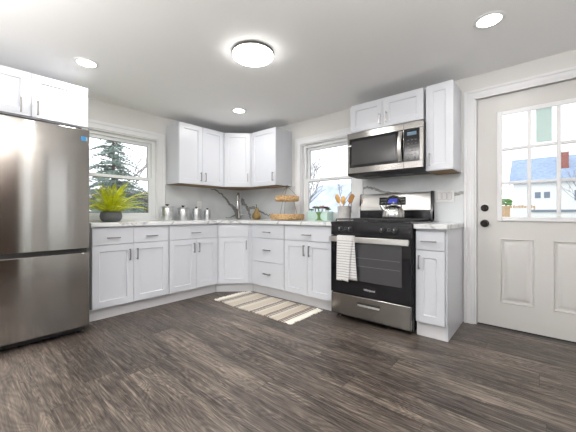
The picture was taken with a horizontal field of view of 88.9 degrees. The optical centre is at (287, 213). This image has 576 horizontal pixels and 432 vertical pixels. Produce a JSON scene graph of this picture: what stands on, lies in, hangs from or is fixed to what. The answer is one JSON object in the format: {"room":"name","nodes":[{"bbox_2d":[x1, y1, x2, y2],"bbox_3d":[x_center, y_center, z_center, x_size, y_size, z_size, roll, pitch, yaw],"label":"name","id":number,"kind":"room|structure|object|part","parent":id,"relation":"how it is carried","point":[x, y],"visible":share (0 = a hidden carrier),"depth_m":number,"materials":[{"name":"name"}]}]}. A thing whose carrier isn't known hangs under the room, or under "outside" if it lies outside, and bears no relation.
{"room":"kitchen","nodes":[
{"label":"kitchen","id":0,"kind":"room"},
{"bbox_2d":[100,211,121,221],"bbox_3d":[-1.871,0.028,3.107,0.208,0.108,0.208,0,0,41],"label":"pot","id":1,"kind":"object","parent":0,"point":[105,216],"depth_m":3.03,"materials":[{"name":"grey ceramic"}]},
{"bbox_2d":[88,98,222,221],"bbox_3d":[-2.412,-0.129,3.001,0.120,2.262,4.900,0,0,41],"label":"wall","id":2,"kind":"structure","parent":0,"point":[101,111],"depth_m":3.50,"materials":[{"name":"white paint"}]},
{"bbox_2d":[0,65,87,129],"bbox_3d":[-2.282,-0.934,2.537,0.680,0.383,0.788,0,0,41],"label":"upper cabinet","id":3,"kind":"object","parent":2,"relation":"attached to","point":[22,93],"visible":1,"depth_m":2.40,"materials":[{"name":"white paint"}]},
{"bbox_3d":[-2.184,-0.949,2.196,0.020,0.348,0.395,0,0,41],"label":"door","id":4,"kind":"part","parent":3,"relation":"part of","materials":[{"name":"white paint"}]},
{"bbox_3d":[-2.074,-0.851,2.282,0.032,0.115,0.010,0,0,41],"label":"handle","id":5,"kind":"part","parent":3,"relation":"part of","materials":[{"name":"silver metal"}]},
{"bbox_3d":[-1.926,-0.949,2.493,0.020,0.348,0.385,0,0,41],"label":"door","id":6,"kind":"part","parent":3,"relation":"part of","materials":[{"name":"white paint"}]},
{"bbox_2d":[87,119,164,220],"bbox_3d":[-1.984,-0.475,3.476,0.142,1.105,1.020,0,0,41],"label":"window","id":7,"kind":"structure","parent":2,"relation":"in","point":[154,142],"depth_m":3.69,"materials":[{"name":"white paint"}]},
{"bbox_3d":[-2.017,-0.659,3.505,0.027,0.474,0.736,0,0,41],"label":"sash","id":8,"kind":"part","parent":7,"relation":"part of","materials":[{"name":"white plastic"}]},
{"bbox_3d":[-1.995,-0.218,3.486,0.027,0.480,0.736,0,0,41],"label":"sash","id":9,"kind":"part","parent":7,"relation":"part of","materials":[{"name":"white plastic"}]},
{"bbox_2d":[166,122,222,187],"bbox_3d":[-1.240,-0.764,3.986,0.360,0.765,0.670,0,0,41],"label":"upper cabinet","id":10,"kind":"object","parent":2,"relation":"attached to","point":[194,154],"visible":1,"depth_m":3.82,"materials":[{"name":"white paint"}]},
{"bbox_3d":[-1.246,-0.766,3.767,0.020,0.758,0.326,0,0,41],"label":"door","id":11,"kind":"part","parent":10,"relation":"part of","materials":[{"name":"white paint"}]},
{"bbox_3d":[-1.027,-0.766,4.021,0.020,0.758,0.338,0,0,41],"label":"door","id":12,"kind":"part","parent":10,"relation":"part of","materials":[{"name":"white paint"}]},
{"bbox_2d":[165,185,240,219],"bbox_3d":[-1.178,-0.151,4.326,0.012,0.465,1.291,0,0,41],"label":"backsplash","id":13,"kind":"structure","parent":2,"relation":"attached to","point":[221,203],"depth_m":4.29,"materials":[{"name":"grey stone"}]},
{"bbox_2d":[197,201,201,208],"bbox_3d":[-1.268,-0.126,4.206,0.008,0.116,0.072,0,0,41],"label":"wall outlet","id":14,"kind":"object","parent":13,"relation":"attached to","point":[199,203],"visible":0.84,"depth_m":4.21,"materials":[{"name":"white plastic"}]},
{"bbox_2d":[0,291,575,431],"bbox_3d":[-0.613,1.032,1.443,4.880,0.060,5.140,0,0,41],"label":"floor","id":15,"kind":"structure","parent":0,"point":[201,363],"depth_m":1.78,"materials":[{"name":"brown wood"}]},
{"bbox_2d":[0,113,88,349],"bbox_3d":[-2.226,0.142,2.452,0.800,1.719,0.766,0,0,41],"label":"refrigerator","id":16,"kind":"object","parent":15,"relation":"on","point":[44,165],"visible":1,"depth_m":2.25,"materials":[{"name":"grey metal"}]},
{"bbox_3d":[-1.952,0.630,2.215,0.074,0.616,0.766,0,0,41],"label":"drawer","id":17,"kind":"part","parent":16,"relation":"part of","materials":[{"name":"silver metal"}]},
{"bbox_3d":[-1.952,-0.208,2.215,0.074,0.996,0.766,0,0,41],"label":"door","id":18,"kind":"part","parent":16,"relation":"part of","materials":[{"name":"silver metal"}]},
{"bbox_2d":[87,225,167,321],"bbox_3d":[-1.768,0.561,3.144,0.647,0.882,0.730,0,0,41],"label":"base cabinet","id":19,"kind":"object","parent":15,"relation":"on","point":[128,265],"visible":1,"depth_m":2.91,"materials":[{"name":"white paint"}]},
{"bbox_3d":[-1.676,0.209,2.821,0.020,0.160,0.359,0,0,41],"label":"drawer","id":20,"kind":"part","parent":19,"relation":"part of","materials":[{"name":"white paint"}]},
{"bbox_3d":[-1.676,0.587,2.821,0.020,0.583,0.359,0,0,41],"label":"door","id":21,"kind":"part","parent":19,"relation":"part of","materials":[{"name":"white paint"}]},
{"bbox_3d":[-1.438,0.209,3.095,0.020,0.160,0.361,0,0,41],"label":"drawer","id":22,"kind":"part","parent":19,"relation":"part of","materials":[{"name":"white paint"}]},
{"bbox_3d":[-1.438,0.587,3.095,0.020,0.583,0.361,0,0,41],"label":"door","id":23,"kind":"part","parent":19,"relation":"part of","materials":[{"name":"white paint"}]},
{"bbox_2d":[89,219,330,226],"bbox_3d":[-0.702,0.101,3.237,2.151,0.038,2.297,0,0,41],"label":"countertop","id":24,"kind":"structure","parent":19,"relation":"on","point":[213,221],"depth_m":3.23,"materials":[{"name":"white stone"}]},
{"bbox_2d":[89,184,149,221],"bbox_3d":[-1.756,-0.129,3.067,0.667,0.422,0.705,0,0,41],"label":"potted fern","id":25,"kind":"object","parent":24,"relation":"on","point":[110,212],"visible":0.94,"depth_m":3.02,"materials":[{"name":"green plant"}]},
{"bbox_2d":[161,204,173,220],"bbox_3d":[-1.515,-0.021,3.686,0.154,0.206,0.154,0,0,41],"label":"canister","id":26,"kind":"object","parent":24,"relation":"on","point":[167,212],"visible":1,"depth_m":3.62,"materials":[{"name":"metal"}]},
{"bbox_2d":[177,205,188,219],"bbox_3d":[-1.375,-0.015,3.848,0.144,0.194,0.144,0,0,41],"label":"canister","id":27,"kind":"object","parent":24,"relation":"on","point":[182,212],"visible":0.9,"depth_m":3.79,"materials":[{"name":"metal"}]},
{"bbox_2d":[192,207,200,219],"bbox_3d":[-1.246,-0.008,3.997,0.117,0.180,0.117,0,0,41],"label":"canister","id":28,"kind":"object","parent":24,"relation":"on","point":[196,213],"visible":0.98,"depth_m":3.95,"materials":[{"name":"metal"}]},
{"bbox_2d":[204,208,210,219],"bbox_3d":[-1.134,0.000,4.127,0.097,0.164,0.097,0,0,41],"label":"canister","id":29,"kind":"object","parent":24,"relation":"on","point":[207,213],"visible":1,"depth_m":4.09,"materials":[{"name":"metal"}]},
{"bbox_2d":[236,193,244,219],"bbox_3d":[-0.692,-0.116,4.318,0.131,0.397,0.240,0,0,-4],"label":"faucet","id":30,"kind":"object","parent":24,"relation":"on","point":[238,194],"visible":1,"depth_m":4.37,"materials":[{"name":"grey metal"}]},
{"bbox_3d":[-0.727,-0.176,4.310,0.024,0.277,0.213,0,0,-4],"label":"spout","id":31,"kind":"part","parent":30,"relation":"part of","materials":[{"name":"grey metal"}]},
{"bbox_2d":[252,204,260,219],"bbox_3d":[-0.460,-0.030,4.287,0.134,0.224,0.134,0,0,41],"label":"pear ornament","id":32,"kind":"object","parent":24,"relation":"on","point":[256,215],"visible":1,"depth_m":4.25,"materials":[{"name":"ceramic"}]},
{"bbox_2d":[270,185,303,219],"bbox_3d":[-0.010,-0.144,3.765,0.445,0.452,0.445,0,0,41],"label":"stand","id":33,"kind":"object","parent":24,"relation":"on","point":[280,198],"visible":1,"depth_m":3.62,"materials":[{"name":"wood"}]},
{"bbox_2d":[275,195,298,201],"bbox_3d":[-0.010,-0.197,3.765,0.310,0.070,0.310,0,0,41],"label":"tray","id":34,"kind":"object","parent":33,"relation":"on","point":[280,198],"depth_m":3.64,"materials":[{"name":"wicker"}]},
{"bbox_2d":[270,214,303,219],"bbox_3d":[-0.010,0.035,3.765,0.445,0.070,0.445,0,0,41],"label":"tray","id":35,"kind":"object","parent":33,"relation":"on","point":[272,216],"depth_m":3.58,"materials":[{"name":"wicker"}]},
{"bbox_3d":[-0.040,-0.144,3.727,0.352,0.452,0.309,0,0,41],"label":"wire frame","id":36,"kind":"part","parent":33,"relation":"part of","materials":[{"name":"brown"}]},
{"bbox_2d":[307,206,332,220],"bbox_3d":[0.395,-0.020,3.632,0.340,0.204,0.141,0,0,41],"label":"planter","id":37,"kind":"object","parent":24,"relation":"on","point":[323,215],"visible":1,"depth_m":3.57,"materials":[{"name":"green glass"}]},
{"bbox_2d":[337,206,350,220],"bbox_3d":[0.649,-0.004,3.386,0.160,0.173,0.160,0,0,41],"label":"utensil crock","id":38,"kind":"object","parent":24,"relation":"on","point":[343,211],"visible":0.72,"depth_m":3.32,"materials":[{"name":"white ceramic"}]},
{"bbox_2d":[335,194,340,205],"bbox_3d":[0.608,-0.085,3.424,0.145,0.295,0.035,0,0,41],"label":"wooden spoon","id":39,"kind":"object","parent":38,"relation":"in","point":[337,197],"visible":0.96,"depth_m":3.43,"materials":[{"name":"brown wood"}]},
{"bbox_2d":[341,196,345,205],"bbox_3d":[0.628,-0.073,3.360,0.021,0.267,0.074,0,0,-28],"label":"wooden spoon","id":40,"kind":"object","parent":38,"relation":"in","point":[343,199],"visible":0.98,"depth_m":3.35,"materials":[{"name":"brown wood"}]},
{"bbox_2d":[348,194,354,205],"bbox_3d":[0.692,-0.082,3.340,0.024,0.289,0.161,0,0,-45],"label":"wooden spatula","id":41,"kind":"object","parent":38,"relation":"in","point":[350,200],"visible":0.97,"depth_m":3.31,"materials":[{"name":"brown wood"}]},
{"bbox_2d":[166,224,216,303],"bbox_3d":[-1.310,0.561,3.673,0.647,0.882,0.664,0,0,41],"label":"base cabinet","id":42,"kind":"object","parent":15,"relation":"on","point":[192,248],"visible":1,"depth_m":3.45,"materials":[{"name":"white paint"}]},
{"bbox_3d":[-1.204,0.587,3.365,0.020,0.583,0.327,0,0,41],"label":"door","id":43,"kind":"part","parent":42,"relation":"part of","materials":[{"name":"white paint"}]},
{"bbox_3d":[-1.106,0.209,3.478,0.020,0.160,0.627,0,0,41],"label":"drawer","id":44,"kind":"part","parent":42,"relation":"part of","materials":[{"name":"white paint"}]},
{"bbox_3d":[-0.998,0.587,3.603,0.020,0.583,0.297,0,0,41],"label":"door","id":45,"kind":"part","parent":42,"relation":"part of","materials":[{"name":"white paint"}]},
{"bbox_2d":[216,223,252,291],"bbox_3d":[-0.717,0.561,4.164,0.909,0.882,0.909,0,0,41],"label":"base cabinet","id":46,"kind":"object","parent":15,"relation":"on","point":[234,240],"visible":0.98,"depth_m":3.73,"materials":[{"name":"white paint"}]},
{"bbox_3d":[-0.686,0.209,3.736,0.366,0.160,0.020,0,0,-4],"label":"drawer","id":47,"kind":"part","parent":46,"relation":"part of","materials":[{"name":"white paint"}]},
{"bbox_3d":[-0.686,0.587,3.736,0.366,0.583,0.020,0,0,-4],"label":"door","id":48,"kind":"part","parent":46,"relation":"part of","materials":[{"name":"white paint"}]},
{"bbox_2d":[214,291,322,324],"bbox_3d":[-0.253,0.993,3.233,1.206,0.017,0.539,0,0,41],"label":"rug","id":49,"kind":"object","parent":15,"relation":"on","point":[284,311],"visible":1,"depth_m":3.15,"materials":[{"name":"fabric"}]},
{"bbox_2d":[252,224,287,299],"bbox_3d":[-0.083,0.561,3.783,0.601,0.882,0.647,0,0,41],"label":"base cabinet","id":50,"kind":"object","parent":15,"relation":"on","point":[268,240],"visible":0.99,"depth_m":3.53,"materials":[{"name":"white paint"}]},
{"bbox_3d":[-0.243,0.732,3.550,0.529,0.293,0.020,0,0,41],"label":"drawer","id":51,"kind":"part","parent":50,"relation":"part of","materials":[{"name":"white paint"}]},
{"bbox_3d":[-0.243,0.438,3.550,0.529,0.284,0.020,0,0,41],"label":"drawer","id":52,"kind":"part","parent":50,"relation":"part of","materials":[{"name":"white paint"}]},
{"bbox_3d":[-0.243,0.209,3.550,0.529,0.160,0.020,0,0,41],"label":"drawer","id":53,"kind":"part","parent":50,"relation":"part of","materials":[{"name":"white paint"}]},
{"bbox_2d":[285,225,331,310],"bbox_3d":[0.395,0.561,3.370,0.658,0.882,0.647,0,0,41],"label":"base cabinet","id":54,"kind":"object","parent":15,"relation":"on","point":[307,247],"visible":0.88,"depth_m":3.15,"materials":[{"name":"white paint"}]},
{"bbox_3d":[0.089,0.587,3.263,0.324,0.583,0.020,0,0,41],"label":"door","id":55,"kind":"part","parent":54,"relation":"part of","materials":[{"name":"white paint"}]},
{"bbox_3d":[0.211,0.209,3.157,0.647,0.160,0.020,0,0,41],"label":"drawer","id":56,"kind":"part","parent":54,"relation":"part of","materials":[{"name":"white paint"}]},
{"bbox_3d":[0.334,0.587,3.050,0.320,0.583,0.020,0,0,41],"label":"door","id":57,"kind":"part","parent":54,"relation":"part of","materials":[{"name":"white paint"}]},
{"bbox_2d":[329,191,433,333],"bbox_3d":[0.913,0.388,2.867,0.768,1.228,0.712,0,0,41],"label":"range","id":58,"kind":"object","parent":15,"relation":"on","point":[383,292],"visible":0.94,"depth_m":2.60,"materials":[{"name":"black metal"}]},
{"bbox_2d":[336,235,356,280],"bbox_3d":[0.546,0.410,2.722,0.210,0.422,0.039,0,0,41],"label":"dish towel","id":59,"kind":"object","parent":58,"relation":"hanging from","point":[346,260],"visible":1,"depth_m":2.72,"materials":[{"name":"white fabric"}]},
{"bbox_3d":[0.694,0.235,2.614,0.752,0.050,0.044,0,0,41],"label":"handle","id":60,"kind":"part","parent":58,"relation":"part of","materials":[{"name":"silver metal"}]},
{"bbox_3d":[0.723,0.856,2.647,0.760,0.200,0.039,0,0,41],"label":"storage drawer","id":61,"kind":"part","parent":58,"relation":"part of","materials":[{"name":"silver metal"}]},
{"bbox_3d":[0.722,0.478,2.646,0.760,0.543,0.041,0,0,41],"label":"oven door","id":62,"kind":"part","parent":58,"relation":"part of","materials":[{"name":"black glass"}]},
{"bbox_3d":[0.725,0.149,2.650,0.766,0.105,0.034,0,0,41],"label":"control panel","id":63,"kind":"part","parent":58,"relation":"part of","materials":[{"name":"black metal"}]},
{"bbox_2d":[331,220,432,225],"bbox_3d":[0.910,0.083,2.864,0.768,0.026,0.608,0,0,41],"label":"cooktop","id":64,"kind":"object","parent":58,"relation":"in","point":[351,222],"depth_m":2.67,"materials":[{"name":"black"}]},
{"bbox_2d":[380,195,404,218],"bbox_3d":[1.013,-0.069,2.820,0.203,0.227,0.203,0,0,-15],"label":"kettle","id":65,"kind":"object","parent":58,"relation":"on","point":[393,211],"visible":1,"depth_m":2.76,"materials":[{"name":"silver metal"}]},
{"bbox_3d":[1.013,-0.119,2.820,0.150,0.127,0.022,0,0,26],"label":"handle","id":66,"kind":"part","parent":65,"relation":"part of","materials":[{"name":"blue plastic"}]},
{"bbox_3d":[1.100,-0.136,3.099,0.283,0.084,0.008,0,0,41],"label":"display panel","id":67,"kind":"part","parent":58,"relation":"part of","materials":[{"name":"black glass"}]},
{"bbox_3d":[0.893,0.142,2.462,0.052,0.052,0.031,0,0,41],"label":"burner knob","id":68,"kind":"part","parent":58,"relation":"part of","materials":[{"name":"black plastic"}]},
{"bbox_2d":[416,227,462,341],"bbox_3d":[1.329,0.561,2.566,0.233,0.882,0.653,0,0,41],"label":"base cabinet","id":69,"kind":"object","parent":15,"relation":"on","point":[439,252],"visible":0.99,"depth_m":2.36,"materials":[{"name":"white paint"}]},
{"bbox_3d":[1.139,0.215,2.353,0.215,0.148,0.020,0,0,41],"label":"drawer","id":70,"kind":"part","parent":69,"relation":"part of","materials":[{"name":"white paint"}]},
{"bbox_3d":[1.139,0.587,2.353,0.215,0.583,0.020,0,0,41],"label":"door","id":71,"kind":"part","parent":69,"relation":"part of","materials":[{"name":"white paint"}]},
{"bbox_2d":[413,222,463,229],"bbox_3d":[1.331,0.101,2.566,0.247,0.038,0.652,0,0,41],"label":"countertop","id":72,"kind":"structure","parent":69,"relation":"on","point":[435,225],"depth_m":2.35,"materials":[{"name":"white stone"}]},
{"bbox_3d":[1.430,0.561,2.513,0.012,0.882,0.600,0,0,41],"label":"panel","id":73,"kind":"part","parent":69,"relation":"part of","materials":[{"name":"white paint"}]},
{"bbox_2d":[0,0,575,133],"bbox_3d":[-0.613,-1.300,1.443,4.880,0.080,5.140,0,0,41],"label":"ceiling","id":74,"kind":"structure","parent":0,"point":[171,59],"depth_m":2.24,"materials":[{"name":"white paint"}]},
{"bbox_2d":[73,57,99,67],"bbox_3d":[-1.678,-1.256,2.447,0.182,0.007,0.182,0,0,41],"label":"recessed light","id":75,"kind":"object","parent":74,"relation":"in","point":[85,62],"visible":1,"depth_m":2.43,"materials":[{"name":"white plastic"}]},
{"bbox_2d":[77,59,95,66],"bbox_3d":[-1.678,-1.257,2.447,0.134,0.005,0.134,0,0,41],"label":"diffuser","id":76,"kind":"object","parent":75,"relation":"attached to","point":[82,62],"depth_m":2.43,"materials":[{"name":"white plastic"}]},
{"bbox_2d":[232,108,245,112],"bbox_3d":[-0.596,-1.256,3.575,0.182,0.007,0.182,0,0,41],"label":"recessed light","id":77,"kind":"object","parent":74,"relation":"in","point":[236,110],"visible":1,"depth_m":3.56,"materials":[{"name":"white plastic"}]},
{"bbox_2d":[233,109,243,112],"bbox_3d":[-0.596,-1.257,3.575,0.134,0.005,0.134,0,0,41],"label":"diffuser","id":78,"kind":"object","parent":77,"relation":"attached to","point":[234,110],"depth_m":3.56,"materials":[{"name":"white plastic"}]},
{"bbox_2d":[232,40,273,66],"bbox_3d":[-0.273,-1.236,2.287,0.320,0.046,0.320,0,0,41],"label":"flush ceiling light","id":79,"kind":"object","parent":74,"relation":"attached to","point":[251,53],"visible":1,"depth_m":2.23,"materials":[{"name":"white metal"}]},
{"bbox_2d":[472,10,505,28],"bbox_3d":[1.305,-1.256,1.908,0.182,0.007,0.182,0,0,41],"label":"recessed light","id":80,"kind":"object","parent":74,"relation":"in","point":[487,20],"visible":1,"depth_m":1.90,"materials":[{"name":"white plastic"}]},
{"bbox_2d":[477,14,501,26],"bbox_3d":[1.305,-1.257,1.908,0.134,0.005,0.134,0,0,41],"label":"diffuser","id":81,"kind":"object","parent":80,"relation":"attached to","point":[487,20],"depth_m":1.90,"materials":[{"name":"white plastic"}]},
{"bbox_2d":[270,49,575,323],"bbox_3d":[1.030,-0.129,3.341,4.880,2.262,0.120,0,0,41],"label":"wall","id":82,"kind":"structure","parent":0,"point":[339,120],"depth_m":2.70,"materials":[{"name":"white paint"}]},
{"bbox_2d":[215,133,265,190],"bbox_3d":[-0.733,-0.764,4.389,0.597,0.765,0.597,0,0,41],"label":"upper cabinet","id":83,"kind":"object","parent":82,"relation":"attached to","point":[237,147],"visible":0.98,"depth_m":4.17,"materials":[{"name":"white paint"}]},
{"bbox_3d":[-0.717,-0.766,4.167,0.360,0.758,0.020,0,0,-4],"label":"door","id":84,"kind":"part","parent":83,"relation":"part of","materials":[{"name":"white paint"}]},
{"bbox_2d":[241,186,294,218],"bbox_3d":[-0.343,-0.151,4.441,1.175,0.465,0.012,0,0,41],"label":"backsplash","id":85,"kind":"structure","parent":82,"relation":"attached to","point":[265,200],"depth_m":4.43,"materials":[{"name":"grey stone"}]},
{"bbox_2d":[252,127,291,188],"bbox_3d":[-0.245,-0.764,4.124,0.481,0.765,0.360,0,0,41],"label":"upper cabinet","id":86,"kind":"object","parent":82,"relation":"attached to","point":[271,147],"visible":1,"depth_m":4.00,"materials":[{"name":"white paint"}]},
{"bbox_3d":[-0.332,-0.766,4.017,0.469,0.758,0.020,0,0,41],"label":"door","id":87,"kind":"part","parent":86,"relation":"part of","materials":[{"name":"white paint"}]},
{"bbox_2d":[295,127,362,219],"bbox_3d":[0.522,-0.475,3.763,1.010,1.105,0.142,0,0,41],"label":"window","id":88,"kind":"structure","parent":82,"relation":"in","point":[304,146],"depth_m":3.93,"materials":[{"name":"white paint"}]},
{"bbox_3d":[0.551,-0.665,3.797,0.726,0.461,0.027,0,0,41],"label":"sash","id":89,"kind":"part","parent":88,"relation":"part of","materials":[{"name":"white plastic"}]},
{"bbox_3d":[0.532,-0.225,3.774,0.726,0.493,0.027,0,0,41],"label":"sash","id":90,"kind":"part","parent":88,"relation":"part of","materials":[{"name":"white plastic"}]},
{"bbox_3d":[0.542,-0.433,3.786,0.816,0.996,0.065,0,0,41],"label":"frame","id":91,"kind":"part","parent":88,"relation":"part of","materials":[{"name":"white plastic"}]},
{"bbox_2d":[351,88,425,133],"bbox_3d":[1.043,-1.004,3.010,0.735,0.287,0.360,0,0,41],"label":"upper cabinet","id":92,"kind":"object","parent":82,"relation":"attached to","point":[410,106],"visible":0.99,"depth_m":2.86,"materials":[{"name":"white paint"}]},
{"bbox_3d":[0.809,-1.004,3.029,0.355,0.284,0.020,0,0,41],"label":"door","id":93,"kind":"part","parent":92,"relation":"part of","materials":[{"name":"white paint"}]},
{"bbox_2d":[347,120,431,178],"bbox_3d":[1.021,-0.609,2.971,0.752,0.450,0.441,0,0,41],"label":"microwave","id":94,"kind":"object","parent":92,"relation":"attached to","point":[400,149],"visible":0.99,"depth_m":2.81,"materials":[{"name":"silver metal"}]},
{"bbox_3d":[0.853,-0.626,2.905,0.583,0.416,0.030,0,0,41],"label":"door","id":95,"kind":"part","parent":94,"relation":"part of","materials":[{"name":"grey metal"}]},
{"bbox_3d":[1.028,-0.623,2.702,0.034,0.278,0.044,0,0,41],"label":"handle","id":96,"kind":"part","parent":94,"relation":"part of","materials":[{"name":"silver metal"}]},
{"bbox_3d":[1.138,-0.626,2.659,0.167,0.416,0.030,0,0,41],"label":"control panel","id":97,"kind":"part","parent":94,"relation":"part of","materials":[{"name":"grey metal"}]},
{"bbox_3d":[1.088,-1.004,2.788,0.376,0.284,0.020,0,0,41],"label":"door","id":98,"kind":"part","parent":92,"relation":"part of","materials":[{"name":"white paint"}]},
{"bbox_2d":[363,173,463,222],"bbox_3d":[1.253,-0.151,3.059,1.010,0.465,0.012,0,0,41],"label":"backsplash","id":99,"kind":"structure","parent":82,"relation":"attached to","point":[449,212],"depth_m":2.88,"materials":[{"name":"grey stone"}]},
{"bbox_2d":[435,190,453,201],"bbox_3d":[1.504,-0.172,2.826,0.168,0.116,0.013,0,0,41],"label":"wall switch plate","id":100,"kind":"object","parent":99,"relation":"attached to","point":[440,195],"visible":1,"depth_m":2.82,"materials":[{"name":"white plastic"}]},
{"bbox_2d":[426,80,460,174],"bbox_3d":[1.420,-0.764,2.683,0.220,0.765,0.360,0,0,41],"label":"upper cabinet","id":101,"kind":"object","parent":82,"relation":"attached to","point":[443,100],"visible":1,"depth_m":2.58,"materials":[{"name":"white paint"}]},
{"bbox_2d":[464,66,575,323],"bbox_3d":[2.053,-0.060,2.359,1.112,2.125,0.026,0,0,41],"label":"trim","id":102,"kind":"structure","parent":82,"relation":"attached to","point":[568,73],"depth_m":2.68,"materials":[{"name":"white paint"}]},
{"bbox_2d":[476,322,575,345],"bbox_3d":[2.091,1.001,2.403,0.920,0.002,0.130,0,0,41],"label":"trim","id":103,"kind":"structure","parent":82,"relation":"attached to","point":[493,327],"depth_m":2.44,"materials":[{"name":"brown metal"}]},
{"bbox_2d":[477,79,575,342],"bbox_3d":[2.074,-0.022,2.385,0.916,2.044,0.106,0,0,41],"label":"door","id":104,"kind":"structure","parent":82,"relation":"in","point":[526,266],"depth_m":2.48,"materials":[{"name":"white paint"}]},
{"bbox_3d":[1.757,0.084,2.630,0.068,0.068,0.062,0,0,41],"label":"knob","id":105,"kind":"part","parent":104,"relation":"part of","materials":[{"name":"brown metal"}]},
{"bbox_3d":[1.964,0.496,2.519,0.234,0.568,0.048,0,0,41],"label":"raised panel","id":106,"kind":"part","parent":104,"relation":"part of","materials":[{"name":"white paint"}]},
{"bbox_3d":[2.077,-0.416,2.387,0.622,0.959,0.012,0,0,41],"label":"glazing frame","id":107,"kind":"part","parent":104,"relation":"part of","materials":[{"name":"white paint"}]},
{"bbox_2d":[536,107,551,142],"bbox_3d":[2.094,-0.730,2.404,0.100,0.282,0.001,0,0,41],"label":"paper sheet","id":108,"kind":"object","parent":104,"relation":"attached to","point":[543,116],"visible":1,"depth_m":2.40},
{"bbox_3d":[2.224,0.496,2.294,0.234,0.568,0.048,0,0,41],"label":"raised panel","id":109,"kind":"part","parent":104,"relation":"part of","materials":[{"name":"white paint"}]},
{"label":"outside","id":110,"kind":"structure","parent":0,"visible":0},
{"bbox_3d":[22.184,1.502,31.324,90.000,0.100,69.875,0,0,41],"label":"ground","id":111,"kind":"structure","parent":110,"visible":0},
{"bbox_2d":[89,186,143,211],"bbox_3d":[-10.604,-0.104,17.017,5.462,3.183,4.696,0,0,41],"label":"bare shrub","id":112,"kind":"object","parent":111,"relation":"on","point":[91,195],"visible":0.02,"depth_m":16.34,"materials":[{"name":"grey plant"}]},
{"bbox_2d":[89,139,147,211],"bbox_3d":[-5.801,-0.798,9.714,3.135,4.501,3.174,0,0,37],"label":"evergreen tree","id":113,"kind":"object","parent":111,"relation":"on","point":[111,150],"visible":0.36,"depth_m":9.63,"materials":[{"name":"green plant"}]},
{"bbox_2d":[93,144,146,192],"bbox_3d":[-14.632,-2.810,27.159,5.720,8.591,3.935,0,0,-4],"label":"bare tree","id":114,"kind":"object","parent":111,"relation":"on","point":[137,164],"visible":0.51,"depth_m":26.61,"materials":[{"name":"grey plant"}]},
{"bbox_2d":[126,189,147,211],"bbox_3d":[-6.742,-0.046,14.138,4.647,3.069,4.414,0,0,41],"label":"bare shrub","id":115,"kind":"object","parent":111,"relation":"on","point":[140,199],"visible":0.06,"depth_m":13.40,"materials":[{"name":"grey plant"}]},
{"bbox_2d":[310,153,325,202],"bbox_3d":[1.239,-0.897,14.780,1.491,4.757,3.252,0,0,1],"label":"bare tree","id":116,"kind":"object","parent":111,"relation":"on","point":[315,161],"visible":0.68,"depth_m":14.40,"materials":[{"name":"grey plant"}]},
{"bbox_2d":[310,183,350,211],"bbox_3d":[7.637,-0.713,25.978,11.700,4.330,7.700,0,0,41],"label":"neighbor house","id":117,"kind":"structure","parent":111,"relation":"on","point":[326,197],"depth_m":26.87,"materials":[{"name":"white"}]},
{"bbox_2d":[337,179,350,204],"bbox_3d":[3.150,-0.395,14.218,1.886,3.748,1.380,0,0,-35],"label":"bare tree","id":118,"kind":"object","parent":111,"relation":"on","point":[350,179],"visible":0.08,"depth_m":14.43,"materials":[{"name":"grey plant"}]},
{"bbox_2d":[502,198,512,216],"bbox_3d":[7.227,0.457,9.771,0.412,1.990,0.292,0,0,41],"label":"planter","id":119,"kind":"object","parent":111,"relation":"on","point":[505,209],"visible":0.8,"depth_m":9.69,"materials":[{"name":"beige wood"}]},
{"bbox_3d":[7.244,0.592,9.786,0.240,1.720,0.200,0,0,41],"label":"post","id":120,"kind":"part","parent":119,"relation":"part of","materials":[{"name":"beige wood"}]},
{"bbox_2d":[504,205,534,209],"bbox_3d":[15.199,0.404,20.137,2.680,1.996,0.066,0,0,41],"label":"fence","id":121,"kind":"object","parent":111,"relation":"on","point":[514,206],"visible":0.16,"depth_m":19.71,"materials":[{"name":"beige wood"}]},
{"bbox_2d":[510,208,533,216],"bbox_3d":[14.042,0.537,19.244,3.160,1.830,0.260,0,0,41],"label":"wall","id":122,"kind":"structure","parent":111,"relation":"on","point":[514,212],"depth_m":18.59,"materials":[{"name":"white"}]},
{"bbox_2d":[509,150,575,209],"bbox_3d":[31.238,-2.473,30.017,13.300,7.850,8.700,0,0,41],"label":"neighbor house","id":123,"kind":"structure","parent":111,"relation":"on","point":[543,195],"depth_m":29.85,"materials":[{"name":"white"}]},
{"bbox_3d":[25.309,-1.908,29.769,0.460,0.620,0.014,0,0,41],"label":"pane","id":124,"kind":"part","parent":123,"relation":"part of","materials":[{"name":"blue glass"}]},
{"bbox_3d":[25.838,-1.908,29.311,0.460,0.620,0.014,0,0,41],"label":"pane","id":125,"kind":"part","parent":123,"relation":"part of","materials":[{"name":"blue glass"}]},
{"bbox_2d":[531,210,575,216],"bbox_3d":[15.434,0.622,13.938,6.050,1.660,3.200,0,0,41],"label":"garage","id":126,"kind":"structure","parent":111,"relation":"on","point":[535,213],"depth_m":14.23,"materials":[{"name":"white"}]},
{"bbox_2d":[552,166,575,198],"bbox_3d":[26.180,-1.482,27.004,2.341,5.924,2.779,0,0,-30],"label":"bare tree","id":127,"kind":"object","parent":111,"relation":"on","point":[573,166],"visible":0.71,"depth_m":26.67,"materials":[{"name":"grey plant"}]}
]}

